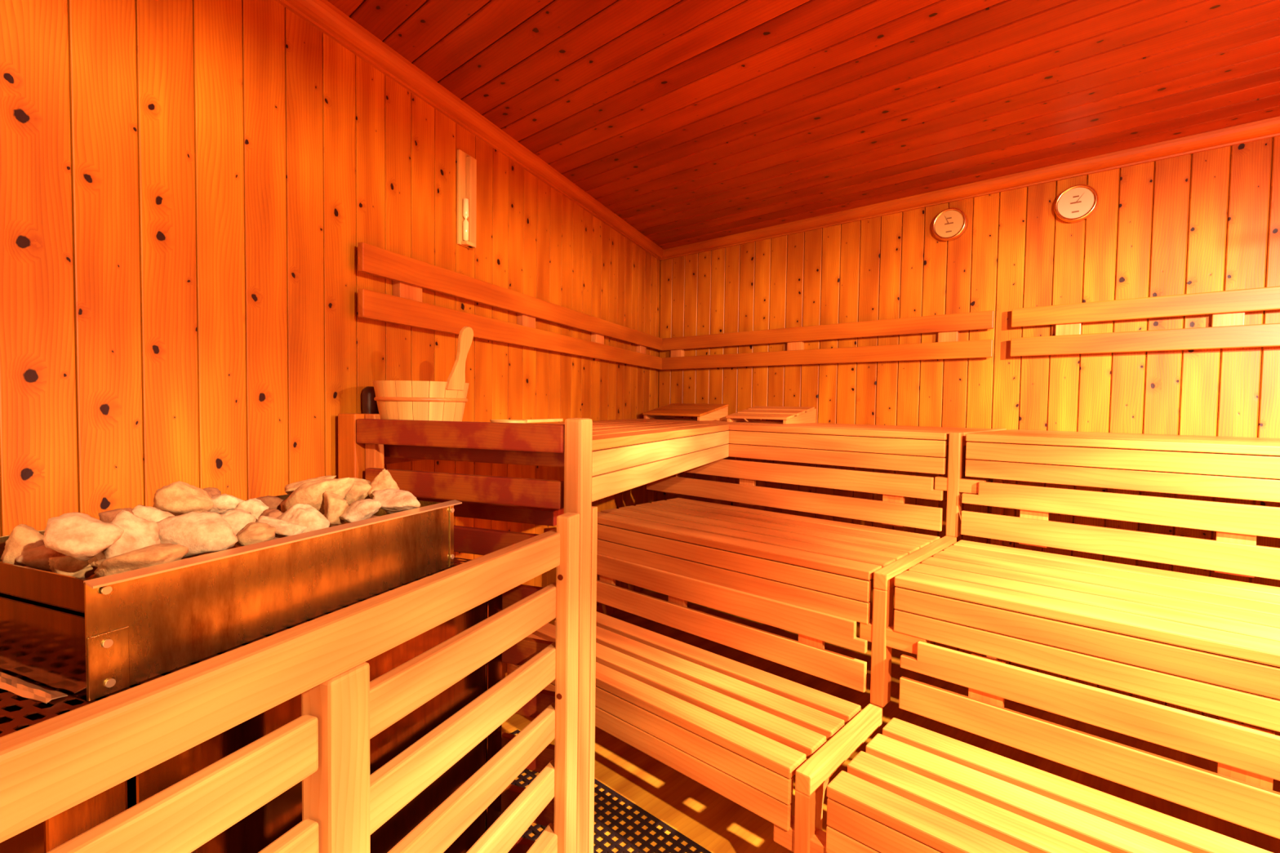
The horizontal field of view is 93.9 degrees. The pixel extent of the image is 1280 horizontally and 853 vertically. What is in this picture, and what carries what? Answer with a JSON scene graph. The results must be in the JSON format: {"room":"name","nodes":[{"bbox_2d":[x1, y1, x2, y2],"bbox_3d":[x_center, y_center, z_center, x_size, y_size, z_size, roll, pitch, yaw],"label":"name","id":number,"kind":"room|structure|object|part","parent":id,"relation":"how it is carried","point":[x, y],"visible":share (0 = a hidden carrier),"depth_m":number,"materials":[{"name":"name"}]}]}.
{"room":"spa","nodes":[
{"label":"spa","id":0,"kind":"room"},
{"bbox_2d":[0,0,660,679],"bbox_3d":[-0.839,0.016,1.996,0.062,2.387,5.700,2,2,22],"label":"wall","id":1,"kind":"structure","parent":0,"point":[190,190],"depth_m":1.47,"materials":[{"name":"brown wood"}]},
{"bbox_2d":[457,149,476,248],"bbox_3d":[-0.654,-0.860,2.262,0.039,0.350,0.074,2,2,22],"label":"timer","id":2,"kind":"object","parent":1,"relation":"attached to","point":[466,164],"visible":1,"depth_m":2.25,"materials":[{"name":"brown wood"}]},
{"bbox_2d":[275,0,663,260],"bbox_3d":[-0.750,-1.149,1.978,0.057,0.055,5.000,2,2,22],"label":"trim","id":3,"kind":"structure","parent":1,"relation":"attached to","point":[323,15],"depth_m":2.10,"materials":[{"name":"brown wood"}]},
{"bbox_2d":[357,242,662,369],"bbox_3d":[-0.357,-0.476,3.020,0.054,0.222,2.663,2,2,22],"label":"rails","id":4,"kind":"object","parent":1,"relation":"attached to","point":[406,307],"visible":1,"depth_m":2.30,"materials":[{"name":"brown wood"}]},
{"bbox_2d":[327,0,1279,249],"bbox_3d":[0.100,-1.162,1.090,5.500,0.060,5.400,3,3,43],"label":"ceiling","id":5,"kind":"structure","parent":0,"point":[691,122],"depth_m":2.02,"materials":[{"name":"brown wood"}]},
{"bbox_2d":[502,588,1279,852],"bbox_3d":[0.066,1.303,1.181,5.500,0.100,5.400,3,3,43],"label":"floor","id":6,"kind":"structure","parent":0,"point":[716,823],"depth_m":2.12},
{"bbox_2d":[0,494,502,852],"bbox_3d":[-0.755,0.711,1.149,0.575,1.062,0.883,2,2,22],"label":"heater","id":7,"kind":"object","parent":6,"relation":"on","point":[68,643],"visible":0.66,"depth_m":0.89,"materials":[{"name":"metal"}]},
{"bbox_2d":[0,596,86,699],"bbox_3d":[-0.901,0.292,0.840,0.424,0.105,0.003,2,2,22],"label":"grate","id":8,"kind":"object","parent":7,"relation":"on","point":[43,639],"depth_m":0.80,"materials":[{"name":"metal"}]},
{"bbox_2d":[0,561,88,617],"bbox_3d":[-0.897,0.230,0.845,0.424,0.073,0.003,2,2,22],"label":"panel","id":9,"kind":"object","parent":7,"relation":"on","point":[24,592],"depth_m":0.81,"materials":[{"name":"metal"}]},
{"bbox_3d":[-0.894,0.777,0.797,0.560,0.833,0.077,2,2,22],"label":"panel","id":10,"kind":"part","parent":7,"relation":"part of","materials":[{"name":"metal"}]},
{"bbox_2d":[0,494,289,561],"bbox_3d":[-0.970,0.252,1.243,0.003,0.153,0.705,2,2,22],"label":"stones","id":11,"kind":"object","parent":7,"relation":"on","point":[2,539],"depth_m":1.00,"materials":[{"name":"stone"}]},
{"bbox_2d":[0,514,379,579],"bbox_3d":[-0.777,0.239,1.190,0.412,0.070,0.645,2,2,22],"label":"bed","id":12,"kind":"object","parent":7,"relation":"in","point":[93,576],"visible":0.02,"depth_m":1.11,"materials":[{"name":"grey stone"}]},
{"bbox_2d":[0,524,44,566],"bbox_3d":[-0.957,0.185,0.931,0.068,0.066,0.055,3,3,43],"label":"stone","id":13,"kind":"object","parent":12,"relation":"on","point":[23,537],"visible":0.68,"depth_m":0.91,"materials":[{"name":"grey stone"}]},
{"bbox_2d":[14,544,67,571],"bbox_3d":[-0.925,0.203,0.916,0.081,0.040,0.062,0,2,-10],"label":"stone","id":14,"kind":"object","parent":12,"relation":"on","point":[37,557],"visible":0.58,"depth_m":0.90,"materials":[{"name":"stone"}]},
{"bbox_2d":[48,555,97,578],"bbox_3d":[-0.833,0.207,0.885,0.051,0.038,0.061,3,3,43],"label":"stone","id":15,"kind":"object","parent":12,"relation":"on","point":[69,566],"visible":0.71,"depth_m":0.87,"materials":[{"name":"stone"}]},
{"bbox_2d":[88,556,97,567],"bbox_3d":[-0.794,0.193,0.898,0.052,0.035,0.044,1,2,5],"label":"stone","id":16,"kind":"object","parent":12,"relation":"on","point":[91,562],"visible":0.09,"depth_m":0.88,"materials":[{"name":"stone"}]},
{"bbox_2d":[43,511,188,577],"bbox_3d":[-0.735,0.172,0.854,0.146,0.101,0.165,3,3,43],"label":"stones","id":17,"kind":"object","parent":12,"relation":"on","point":[81,536],"depth_m":0.83},
{"bbox_3d":[-0.728,0.197,0.863,0.119,0.052,0.085,1,2,-1],"label":"heater stone","id":18,"kind":"part","parent":17,"relation":"part of","materials":[{"name":"grey stone"}]},
{"bbox_2d":[97,507,133,523],"bbox_3d":[-0.847,0.153,0.979,0.050,0.038,0.059,3,3,43],"label":"stone","id":19,"kind":"object","parent":12,"relation":"on","point":[108,516],"visible":0.4,"depth_m":0.96,"materials":[{"name":"grey stone"}]},
{"bbox_2d":[95,510,160,560],"bbox_3d":[-0.757,0.168,0.885,0.095,0.091,0.074,3,3,43],"label":"stone","id":20,"kind":"object","parent":12,"relation":"on","point":[139,533],"visible":0.47,"depth_m":0.87,"materials":[{"name":"grey stone"}]},
{"bbox_2d":[156,511,238,558],"bbox_3d":[-0.722,0.173,0.955,0.134,0.078,0.115,3,3,43],"label":"stone","id":21,"kind":"object","parent":12,"relation":"on","point":[203,532],"visible":0.81,"depth_m":0.92,"materials":[{"name":"grey stone"}]},
{"bbox_2d":[152,480,244,515],"bbox_3d":[-0.845,0.145,1.160,0.105,0.083,0.153,3,3,43],"label":"stone","id":22,"kind":"object","parent":12,"relation":"on","point":[177,498],"depth_m":1.12,"materials":[{"name":"beige stone"}]},
{"bbox_3d":[-0.821,0.159,1.177,0.069,0.053,0.076,2,2,23],"label":"heater stone","id":23,"kind":"part","parent":22,"relation":"part of","materials":[{"name":"beige stone"}]},
{"bbox_2d":[202,487,221,497],"bbox_3d":[-0.878,0.146,1.220,0.056,0.040,0.040,3,3,43],"label":"stone","id":24,"kind":"object","parent":12,"relation":"on","point":[211,491],"visible":0.27,"depth_m":1.22,"materials":[{"name":"beige stone"}]},
{"bbox_2d":[221,508,257,534],"bbox_3d":[-0.729,0.177,1.069,0.065,0.054,0.070,3,3,43],"label":"stone","id":25,"kind":"object","parent":12,"relation":"on","point":[237,519],"visible":0.44,"depth_m":1.06,"materials":[{"name":"grey stone"}]},
{"bbox_2d":[235,497,268,519],"bbox_3d":[-0.773,0.174,1.199,0.054,0.062,0.058,0,2,-13],"label":"stone","id":26,"kind":"object","parent":12,"relation":"on","point":[255,507],"visible":0.46,"depth_m":1.18,"materials":[{"name":"beige stone"}]},
{"bbox_2d":[235,522,275,546],"bbox_3d":[-0.660,0.186,1.024,0.059,0.040,0.057,3,3,43],"label":"stone","id":27,"kind":"object","parent":12,"relation":"on","point":[252,533],"visible":0.84,"depth_m":1.01,"materials":[{"name":"grey stone"}]},
{"bbox_2d":[256,495,284,511],"bbox_3d":[-0.821,0.175,1.313,0.084,0.044,0.064,0,2,-12],"label":"stone","id":28,"kind":"object","parent":12,"relation":"on","point":[272,502],"visible":0.27,"depth_m":1.30,"materials":[{"name":"beige stone"}]},
{"bbox_2d":[260,508,284,518],"bbox_3d":[-0.726,0.183,1.182,0.044,0.039,0.044,3,3,43],"label":"stone","id":29,"kind":"object","parent":12,"relation":"on","point":[274,513],"visible":0.28,"depth_m":1.17,"materials":[{"name":"grey stone"}]},
{"bbox_2d":[256,515,306,537],"bbox_3d":[-0.646,0.183,1.073,0.078,0.046,0.056,1,2,-4],"label":"stone","id":30,"kind":"object","parent":12,"relation":"on","point":[283,528],"visible":0.63,"depth_m":1.07,"materials":[{"name":"grey stone"}]},
{"bbox_2d":[276,503,329,533],"bbox_3d":[-0.630,0.178,1.117,0.085,0.067,0.084,3,3,43],"label":"stone","id":31,"kind":"object","parent":12,"relation":"on","point":[306,515],"visible":0.66,"depth_m":1.10,"materials":[{"name":"grey stone"}]},
{"bbox_2d":[284,475,336,494],"bbox_3d":[-0.765,0.138,1.377,0.116,0.046,0.076,1,2,-2],"label":"stone","id":32,"kind":"object","parent":12,"relation":"on","point":[290,488],"visible":0.47,"depth_m":1.37,"materials":[{"name":"beige stone"}]},
{"bbox_2d":[280,477,355,514],"bbox_3d":[-0.700,0.155,1.302,0.123,0.087,0.134,3,3,43],"label":"stone","id":33,"kind":"object","parent":12,"relation":"on","point":[311,493],"visible":0.69,"depth_m":1.25,"materials":[{"name":"beige stone"}]},
{"bbox_2d":[323,491,349,525],"bbox_3d":[-0.645,0.172,1.254,0.051,0.074,0.059,1,2,15],"label":"stone","id":34,"kind":"object","parent":12,"relation":"on","point":[335,504],"visible":0.9,"depth_m":1.24,"materials":[{"name":"beige stone"}]},
{"bbox_2d":[343,477,371,505],"bbox_3d":[-0.645,0.155,1.371,0.070,0.075,0.076,0,2,-21],"label":"stone","id":35,"kind":"object","parent":12,"relation":"on","point":[360,489],"visible":0.38,"depth_m":1.34,"materials":[{"name":"beige stone"}]},
{"bbox_2d":[339,498,382,523],"bbox_3d":[-0.595,0.180,1.264,0.080,0.053,0.071,3,3,43],"label":"stone","id":36,"kind":"object","parent":12,"relation":"on","point":[362,509],"visible":0.93,"depth_m":1.25,"materials":[{"name":"beige stone"}]},
{"bbox_2d":[367,468,399,499],"bbox_3d":[-0.599,0.143,1.393,0.076,0.092,0.049,-1,3,-42],"label":"stone","id":37,"kind":"object","parent":12,"relation":"on","point":[384,480],"visible":0.56,"depth_m":1.38,"materials":[{"name":"beige stone"}]},
{"bbox_2d":[372,488,420,514],"bbox_3d":[-0.547,0.168,1.325,0.124,0.056,0.084,3,3,43],"label":"stone","id":38,"kind":"object","parent":12,"relation":"on","point":[392,500],"visible":0.81,"depth_m":1.30,"materials":[{"name":"beige stone"}]},
{"bbox_3d":[-0.806,0.212,1.033,0.050,0.040,0.057,3,3,43],"label":"heater stone","id":39,"kind":"object","parent":12,"relation":"on","visible":0},
{"bbox_2d":[132,504,174,522],"bbox_3d":[-0.820,0.156,1.004,0.050,0.049,0.057,3,3,43],"label":"stone","id":40,"kind":"object","parent":39,"relation":"on","point":[148,513],"visible":0.47,"depth_m":0.99,"materials":[{"name":"grey stone"}]},
{"bbox_3d":[-0.750,0.339,1.136,0.575,0.002,0.883,2,2,22],"label":"perforated plate","id":41,"kind":"part","parent":7,"relation":"part of","materials":[{"name":"brown"}]},
{"bbox_2d":[83,499,462,701],"bbox_3d":[-0.564,0.263,1.088,0.276,0.154,0.676,3,3,43],"label":"panel","id":42,"kind":"object","parent":7,"relation":"on","point":[140,625],"depth_m":0.94,"materials":[{"name":"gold metal"}]},
{"bbox_3d":[-0.606,0.754,1.524,0.560,0.833,0.060,2,2,22],"label":"panel","id":43,"kind":"part","parent":7,"relation":"part of","materials":[{"name":"metal"}]},
{"bbox_2d":[0,512,579,852],"bbox_3d":[-0.574,0.753,0.509,0.082,1.030,2.088,2,2,22],"label":"fence","id":44,"kind":"object","parent":6,"relation":"on","point":[49,767],"visible":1,"depth_m":0.84,"materials":[{"name":"brown wood"}]},
{"bbox_3d":[-0.443,0.802,0.875,0.059,0.910,0.070,2,2,22],"label":"post","id":45,"kind":"part","parent":44,"relation":"part of","materials":[{"name":"brown wood"}]},
{"bbox_3d":[-0.585,1.048,0.510,0.040,0.082,2.065,2,2,22],"label":"rail","id":46,"kind":"part","parent":44,"relation":"part of","materials":[{"name":"brown wood"}]},
{"bbox_3d":[-0.178,0.724,1.444,0.036,1.030,0.056,2,2,22],"label":"post","id":47,"kind":"part","parent":44,"relation":"part of","materials":[{"name":"brown wood"}]},
{"bbox_2d":[337,413,728,852],"bbox_3d":[-0.161,0.571,2.513,0.794,1.258,1.940,2,2,22],"label":"bench","id":48,"kind":"object","parent":6,"relation":"on","point":[599,460],"visible":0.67,"depth_m":1.58,"materials":[{"name":"brown wood"}]},
{"bbox_3d":[-0.845,0.590,1.776,0.066,1.256,0.064,2,2,22],"label":"post","id":49,"kind":"part","parent":48,"relation":"part of","materials":[{"name":"brown wood"}]},
{"bbox_2d":[361,386,378,413],"bbox_3d":[-0.828,-0.054,1.845,0.056,0.138,0.056,2,2,22],"label":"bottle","id":50,"kind":"object","parent":48,"relation":"on","point":[369,404],"visible":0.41,"depth_m":1.82,"materials":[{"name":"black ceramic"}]},
{"bbox_3d":[-0.787,0.590,1.775,0.038,1.256,0.037,2,2,22],"label":"post","id":51,"kind":"part","parent":48,"relation":"part of","materials":[{"name":"brown wood"}]},
{"bbox_2d":[373,326,473,421],"bbox_3d":[-0.657,-0.138,1.803,0.274,0.313,0.292,0,2,-24],"label":"bucket","id":52,"kind":"object","parent":48,"relation":"on","point":[411,400],"visible":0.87,"depth_m":1.71,"materials":[{"name":"brown wood"}]},
{"bbox_3d":[-0.521,-0.199,1.741,0.066,0.184,0.068,2,2,22],"label":"handle","id":53,"kind":"part","parent":52,"relation":"part of","materials":[{"name":"brown wood"}]},
{"bbox_2d":[489,418,563,423],"bbox_3d":[-0.404,-0.010,2.197,0.128,0.032,0.404,2,2,22],"label":"ladle","id":54,"kind":"object","parent":48,"relation":"on","point":[538,420],"visible":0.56,"depth_m":2.15,"materials":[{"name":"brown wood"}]},
{"bbox_2d":[489,419,527,423],"bbox_3d":[-0.454,-0.006,2.069,0.128,0.032,0.128,2,2,22],"label":"bowl","id":55,"kind":"object","parent":54,"relation":"on","point":[524,421],"depth_m":2.02,"materials":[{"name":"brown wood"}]},
{"bbox_3d":[-0.367,-0.022,2.247,0.027,0.012,0.285,2,2,22],"label":"handle","id":56,"kind":"part","parent":54,"relation":"part of","materials":[{"name":"brown wood"}]},
{"bbox_3d":[-0.160,0.608,1.505,0.050,1.258,0.064,2,2,22],"label":"post","id":57,"kind":"part","parent":48,"relation":"part of","materials":[{"name":"brown wood"}]},
{"bbox_2d":[501,729,711,852],"bbox_3d":[-0.167,1.245,1.184,2.050,0.007,1.292,3,3,43],"label":"floor mat","id":58,"kind":"object","parent":6,"relation":"on","point":[598,844],"visible":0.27,"depth_m":1.81,"materials":[{"name":"black rubber"}]},
{"bbox_2d":[773,428,1006,852],"bbox_3d":[1.080,0.629,2.147,0.212,1.203,1.954,3,3,43],"label":"support frame","id":59,"kind":"object","parent":6,"relation":"on","point":[806,834],"visible":0.78,"depth_m":1.77,"materials":[{"name":"brown wood"}]},
{"bbox_2d":[506,611,861,831],"bbox_3d":[0.076,0.902,2.044,1.199,0.162,0.433,3,3,43],"label":"bench","id":60,"kind":"object","parent":59,"relation":"attached to","point":[740,731],"visible":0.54,"depth_m":1.79,"materials":[{"name":"brown wood"}]},
{"bbox_2d":[596,553,867,692],"bbox_3d":[0.228,0.683,2.241,1.260,0.215,0.040,3,3,43],"label":"panel","id":61,"kind":"object","parent":59,"relation":"attached to","point":[808,655],"visible":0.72,"depth_m":2.10,"materials":[{"name":"brown wood"}]},
{"bbox_2d":[596,497,939,624],"bbox_3d":[0.447,0.489,2.497,1.301,0.162,0.690,3,3,43],"label":"bench","id":62,"kind":"object","parent":59,"relation":"on","point":[828,566],"visible":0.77,"depth_m":2.22,"materials":[{"name":"brown wood"}]},
{"bbox_2d":[646,458,942,531],"bbox_3d":[0.616,0.281,2.850,1.538,0.215,0.040,3,3,43],"label":"panel","id":63,"kind":"object","parent":59,"relation":"attached to","point":[892,510],"visible":0.79,"depth_m":2.65,"materials":[{"name":"brown wood"}]},
{"bbox_2d":[611,417,990,474],"bbox_3d":[0.671,0.062,3.314,2.107,0.162,0.776,3,3,43],"label":"bench","id":64,"kind":"object","parent":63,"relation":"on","point":[925,442],"visible":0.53,"depth_m":2.64,"materials":[{"name":"brown wood"}]},
{"bbox_2d":[642,403,728,421],"bbox_3d":[0.290,-0.096,3.837,0.465,0.104,0.300,3,3,43],"label":"headrest cover","id":65,"kind":"object","parent":64,"relation":"on","point":[704,411],"visible":0.95,"depth_m":3.77,"materials":[{"name":"brown wood"}]},
{"bbox_2d":[725,405,816,423],"bbox_3d":[0.757,-0.070,3.442,0.390,0.093,0.350,3,3,43],"label":"headrest cover","id":66,"kind":"object","parent":64,"relation":"on","point":[790,415],"visible":0.98,"depth_m":3.39,"materials":[{"name":"brown wood"}]},
{"bbox_3d":[0.413,1.070,1.484,0.041,0.352,0.060,3,3,43],"label":"post","id":67,"kind":"part","parent":59,"relation":"part of","materials":[{"name":"brown wood"}]},
{"bbox_3d":[0.552,0.866,1.624,0.041,0.050,0.462,3,3,43],"label":"rail","id":68,"kind":"part","parent":59,"relation":"part of","materials":[{"name":"brown wood"}]},
{"bbox_3d":[0.733,0.662,1.809,0.041,0.352,0.060,3,3,43],"label":"post","id":69,"kind":"part","parent":59,"relation":"part of","materials":[{"name":"brown wood"}]},
{"bbox_3d":[0.957,0.455,2.042,0.041,0.050,0.715,3,3,43],"label":"rail","id":70,"kind":"part","parent":59,"relation":"part of","materials":[{"name":"brown wood"}]},
{"bbox_3d":[1.221,0.224,2.317,0.041,0.403,0.050,3,3,43],"label":"post","id":71,"kind":"part","parent":59,"relation":"part of","materials":[{"name":"brown wood"}]},
{"bbox_3d":[1.486,0.042,2.595,0.041,0.053,0.724,3,3,43],"label":"rail","id":72,"kind":"part","parent":59,"relation":"part of","materials":[{"name":"brown wood"}]},
{"bbox_3d":[1.707,0.642,2.866,0.041,1.140,0.045,3,3,43],"label":"post","id":73,"kind":"part","parent":59,"relation":"part of","materials":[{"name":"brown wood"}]},
{"bbox_2d":[826,717,1272,852],"bbox_3d":[1.206,0.956,1.003,1.687,0.162,0.433,3,3,43],"label":"bench","id":74,"kind":"object","parent":59,"relation":"attached to","point":[914,788],"visible":1,"depth_m":1.35,"materials":[{"name":"brown wood"}]},
{"bbox_2d":[893,540,1279,732],"bbox_3d":[1.605,0.545,1.430,1.707,0.162,0.690,3,3,43],"label":"bench","id":75,"kind":"object","parent":59,"relation":"on","point":[1206,644],"visible":1,"depth_m":1.52,"materials":[{"name":"brown wood"}]},
{"bbox_2d":[898,640,1279,839],"bbox_3d":[1.383,0.748,1.178,1.678,0.215,0.040,3,3,43],"label":"bench backrest","id":76,"kind":"object","parent":59,"relation":"attached to","point":[1241,793],"visible":1,"depth_m":1.41,"materials":[{"name":"brown wood"}]},
{"bbox_2d":[960,481,1279,580],"bbox_3d":[1.862,0.341,1.702,1.712,0.215,0.040,3,3,43],"label":"bench backrest","id":77,"kind":"object","parent":59,"relation":"attached to","point":[1234,551],"visible":1,"depth_m":1.92,"materials":[{"name":"brown wood"}]},
{"bbox_2d":[964,429,1279,502],"bbox_3d":[2.125,0.132,1.975,1.709,0.162,0.776,3,3,43],"label":"bench","id":78,"kind":"object","parent":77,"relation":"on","point":[1013,446],"visible":1,"depth_m":1.96,"materials":[{"name":"brown wood"}]},
{"bbox_2d":[657,136,1279,736],"bbox_3d":[1.858,0.023,2.803,4.850,2.387,0.060,3,3,43],"label":"wall","id":79,"kind":"structure","parent":0,"point":[1209,220],"depth_m":2.81,"materials":[{"name":"brown wood"}]},
{"bbox_2d":[661,310,994,369],"bbox_3d":[0.929,-0.479,3.568,2.088,0.222,0.054,3,3,43],"label":"rails","id":80,"kind":"object","parent":79,"relation":"attached to","point":[948,326],"visible":0.98,"depth_m":3.34,"materials":[{"name":"brown wood"}]},
{"bbox_2d":[932,207,968,241],"bbox_3d":[1.551,-1.012,2.991,0.160,0.160,0.040,3,3,43],"label":"thermometer","id":81,"kind":"object","parent":79,"relation":"attached to","point":[950,224],"visible":1,"depth_m":2.98,"materials":[{"name":"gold metal"}]},
{"bbox_2d":[660,115,1279,260],"bbox_3d":[1.578,-1.154,2.954,3.950,0.055,0.056,3,3,43],"label":"trim","id":82,"kind":"structure","parent":79,"relation":"attached to","point":[1268,128],"depth_m":2.77,"materials":[{"name":"brown wood"}]},
{"bbox_2d":[1053,184,1098,222],"bbox_3d":[1.930,-0.986,2.643,0.160,0.160,0.040,3,3,43],"label":"hygrometer","id":83,"kind":"object","parent":79,"relation":"attached to","point":[1076,203],"visible":1,"depth_m":2.63,"materials":[{"name":"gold metal"}]},
{"bbox_2d":[1010,285,1279,356],"bbox_3d":[2.378,-0.409,2.234,1.706,0.222,0.054,3,3,43],"label":"rails","id":84,"kind":"object","parent":79,"relation":"attached to","point":[1228,330],"visible":1,"depth_m":2.45,"materials":[{"name":"brown wood"}]}
]}

